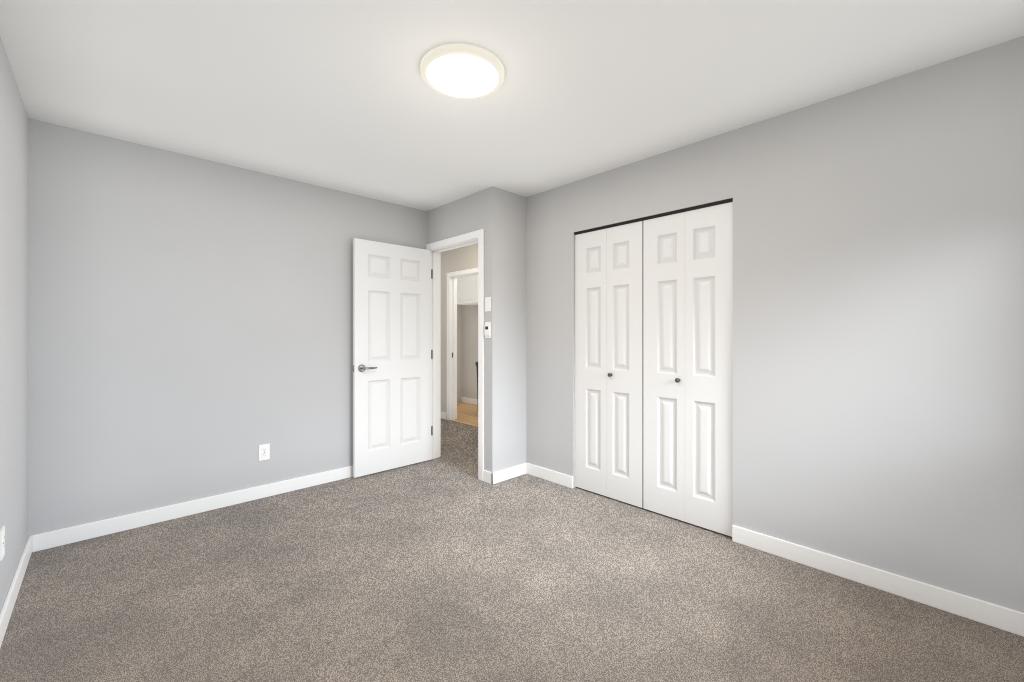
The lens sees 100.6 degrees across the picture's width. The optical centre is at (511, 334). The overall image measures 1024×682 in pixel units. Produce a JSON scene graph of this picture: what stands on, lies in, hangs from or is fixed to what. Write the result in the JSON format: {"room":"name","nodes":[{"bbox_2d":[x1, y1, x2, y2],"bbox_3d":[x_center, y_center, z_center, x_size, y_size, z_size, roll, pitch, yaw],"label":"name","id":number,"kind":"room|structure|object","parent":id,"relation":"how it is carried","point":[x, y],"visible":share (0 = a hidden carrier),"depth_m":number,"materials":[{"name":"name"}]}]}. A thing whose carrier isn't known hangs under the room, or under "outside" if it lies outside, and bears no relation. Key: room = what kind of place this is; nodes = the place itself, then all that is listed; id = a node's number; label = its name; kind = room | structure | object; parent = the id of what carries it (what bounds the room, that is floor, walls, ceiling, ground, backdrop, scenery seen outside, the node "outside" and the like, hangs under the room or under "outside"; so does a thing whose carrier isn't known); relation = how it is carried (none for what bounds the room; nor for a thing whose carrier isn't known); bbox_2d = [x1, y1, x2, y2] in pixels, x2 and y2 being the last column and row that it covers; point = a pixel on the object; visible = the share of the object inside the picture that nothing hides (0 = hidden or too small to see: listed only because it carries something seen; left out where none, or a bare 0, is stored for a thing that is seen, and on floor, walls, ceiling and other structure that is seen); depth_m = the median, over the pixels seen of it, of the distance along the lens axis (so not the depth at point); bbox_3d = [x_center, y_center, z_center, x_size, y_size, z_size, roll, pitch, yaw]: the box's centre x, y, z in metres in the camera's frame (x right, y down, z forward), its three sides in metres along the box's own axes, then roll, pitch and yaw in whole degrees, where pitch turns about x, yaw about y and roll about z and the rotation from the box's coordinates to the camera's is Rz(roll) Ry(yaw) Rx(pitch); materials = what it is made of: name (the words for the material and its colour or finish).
{"room":"empty bedroom","nodes":[
{"label":"empty bedroom","id":0,"kind":"room"},
{"bbox_2d":[0,37,28,611],"bbox_3d":[-1.354,0.005,0.885,0.120,2.440,4.292,0,0,-44],"label":"wall","id":1,"kind":"structure","parent":0,"point":[14,120],"depth_m":1.96,"materials":[{"name":"grey paint"}]},
{"bbox_2d":[0,526,4,560],"bbox_3d":[-2.094,0.857,1.749,0.008,0.118,0.074,0,0,-44],"label":"outlet","id":2,"kind":"object","parent":1,"relation":"attached to","point":[2,531],"visible":1,"depth_m":1.73,"materials":[{"name":"white plastic"}]},
{"bbox_2d":[29,118,426,535],"bbox_3d":[-1.817,0.005,3.332,2.602,2.440,0.120,0,0,-44],"label":"wall","id":3,"kind":"structure","parent":0,"point":[189,315],"depth_m":2.83,"materials":[{"name":"grey paint"}]},
{"bbox_2d":[259,443,269,460],"bbox_3d":[-1.864,0.885,3.199,0.074,0.118,0.008,0,0,-44],"label":"outlet","id":4,"kind":"object","parent":3,"relation":"attached to","point":[264,450],"visible":1,"depth_m":3.20,"materials":[{"name":"white plastic"}]},
{"bbox_2d":[427,190,482,243],"bbox_3d":[-0.539,0.005,3.966,0.120,2.440,0.977,0,0,-44],"label":"wall","id":5,"kind":"structure","parent":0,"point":[464,215],"depth_m":3.84,"materials":[{"name":"grey paint"}]},
{"bbox_2d":[426,229,483,480],"bbox_3d":[-0.500,0.170,3.926,0.152,2.109,0.899,0,0,-44],"label":"door frame","id":6,"kind":"structure","parent":5,"relation":"attached to","point":[474,237],"depth_m":4.15,"materials":[{"name":"white wood"}]},
{"bbox_2d":[353,238,430,477],"bbox_3d":[-1.065,0.198,3.869,0.762,2.030,0.132,0,0,-44],"label":"bedroom door","id":7,"kind":"structure","parent":6,"relation":"attached to","point":[392,282],"depth_m":3.83,"materials":[{"name":"white wood"}]},
{"bbox_2d":[457,304,461,401],"bbox_3d":[-1.770,0.005,6.980,2.521,2.440,0.120,0,0,-44],"label":"wall","id":8,"kind":"structure","parent":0,"point":[459,307],"depth_m":7.68,"materials":[{"name":"grey paint"}]},
{"bbox_2d":[441,243,477,412],"bbox_3d":[-0.481,0.005,5.740,0.120,2.440,3.455,0,0,-44],"label":"wall","id":9,"kind":"structure","parent":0,"point":[463,258],"depth_m":6.14,"materials":[{"name":"grey paint"}]},
{"bbox_2d":[441,397,477,419],"bbox_3d":[-0.531,1.177,5.691,2.281,0.095,3.455,0,0,-44],"label":"baseboard","id":10,"kind":"structure","parent":9,"relation":"attached to","point":[467,400],"depth_m":7.47,"materials":[{"name":"white wood"}]},
{"bbox_2d":[447,268,477,419],"bbox_3d":[-0.567,0.170,5.820,0.137,2.109,0.934,0,0,-44],"label":"door frame","id":11,"kind":"structure","parent":9,"relation":"attached to","point":[452,277],"depth_m":6.09,"materials":[{"name":"white wood"}]},
{"bbox_2d":[451,402,477,426],"bbox_3d":[-0.023,1.273,6.079,1.250,0.103,3.600,0,0,-44],"label":"floor","id":12,"kind":"structure","parent":0,"point":[467,413],"depth_m":6.50,"materials":[{"name":"brown wood"}]},
{"bbox_2d":[462,305,477,398],"bbox_3d":[0.350,0.005,6.507,0.120,2.440,3.500,0,0,-44],"label":"wall","id":13,"kind":"structure","parent":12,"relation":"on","point":[469,312],"depth_m":7.57,"materials":[{"name":"grey paint"}]},
{"bbox_2d":[475,362,477,400],"bbox_3d":[-0.336,0.822,6.513,0.450,0.800,0.450,0,0,-44],"label":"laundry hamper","id":14,"kind":"object","parent":12,"relation":"on","point":[476,363],"visible":0.07,"depth_m":6.45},
{"bbox_2d":[457,275,477,304],"bbox_3d":[0.075,-0.825,6.451,0.352,0.620,2.600,0,0,-44],"label":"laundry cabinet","id":15,"kind":"object","parent":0,"point":[467,287],"depth_m":7.05,"materials":[{"name":"white wood"}]},
{"bbox_2d":[483,186,525,472],"bbox_3d":[0.299,0.005,4.011,1.391,2.440,0.120,0,0,-44],"label":"wall","id":16,"kind":"structure","parent":0,"point":[504,212],"depth_m":3.58,"materials":[{"name":"grey paint"}]},
{"bbox_2d":[484,322,490,337],"bbox_3d":[-0.203,-0.037,3.517,0.018,0.135,0.072,0,0,-44],"label":"light switch","id":17,"kind":"object","parent":16,"relation":"attached to","point":[487,327],"visible":1,"depth_m":3.50,"materials":[{"name":"white plastic"}]},
{"bbox_2d":[485,297,490,311],"bbox_3d":[-0.200,-0.250,3.519,0.012,0.118,0.072,0,0,-44],"label":"switch","id":18,"kind":"object","parent":16,"relation":"attached to","point":[487,299],"visible":1,"depth_m":3.51,"materials":[{"name":"white plastic"}]},
{"bbox_2d":[0,418,1023,681],"bbox_3d":[-0.815,1.275,3.120,3.993,0.100,6.770,0,0,-44],"label":"floor","id":19,"kind":"structure","parent":0,"point":[431,570],"depth_m":1.96,"materials":[{"name":"grey carpet"}]},
{"bbox_2d":[0,0,1023,210],"bbox_3d":[-0.406,-1.265,3.596,5.243,0.100,6.890,0,0,-44],"label":"ceiling","id":20,"kind":"structure","parent":0,"point":[332,94],"depth_m":1.97,"materials":[{"name":"white paint"}]},
{"bbox_2d":[420,43,503,99],"bbox_3d":[-0.227,-1.181,1.966,0.384,0.069,0.384,0,0,-44],"label":"ceiling light","id":21,"kind":"object","parent":20,"relation":"attached to","point":[454,70],"depth_m":1.89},
{"bbox_2d":[526,36,1023,612],"bbox_3d":[1.236,0.005,2.696,0.120,2.440,3.075,0,0,-44],"label":"wall","id":22,"kind":"structure","parent":0,"point":[878,229],"depth_m":2.08,"materials":[{"name":"grey paint"}]},
{"bbox_2d":[0,462,1023,647],"bbox_3d":[-0.228,1.177,1.966,3.002,0.095,4.052,0,0,-44],"label":"baseboard","id":23,"kind":"structure","parent":22,"relation":"attached to","point":[994,615],"depth_m":2.38,"materials":[{"name":"white wood"}]},
{"bbox_2d":[575,221,642,507],"bbox_3d":[0.710,0.209,3.186,0.068,2.008,0.588,0,0,-44],"label":"bifold closet door","id":24,"kind":"structure","parent":22,"relation":"in","point":[608,261],"depth_m":3.17,"materials":[{"name":"white wood"}]},
{"bbox_2d":[574,198,732,234],"bbox_3d":[0.927,-0.806,2.982,0.050,0.018,1.187,0,0,-44],"label":"track rail","id":25,"kind":"object","parent":22,"relation":"attached to","point":[731,199],"visible":0.64,"depth_m":2.87,"materials":[{"name":"black metal"}]},
{"bbox_2d":[643,202,732,536],"bbox_3d":[1.122,0.209,2.757,0.068,2.008,0.588,0,0,-44],"label":"bifold closet door","id":26,"kind":"structure","parent":22,"relation":"in","point":[688,256],"depth_m":2.74,"materials":[{"name":"white wood"}]}
]}

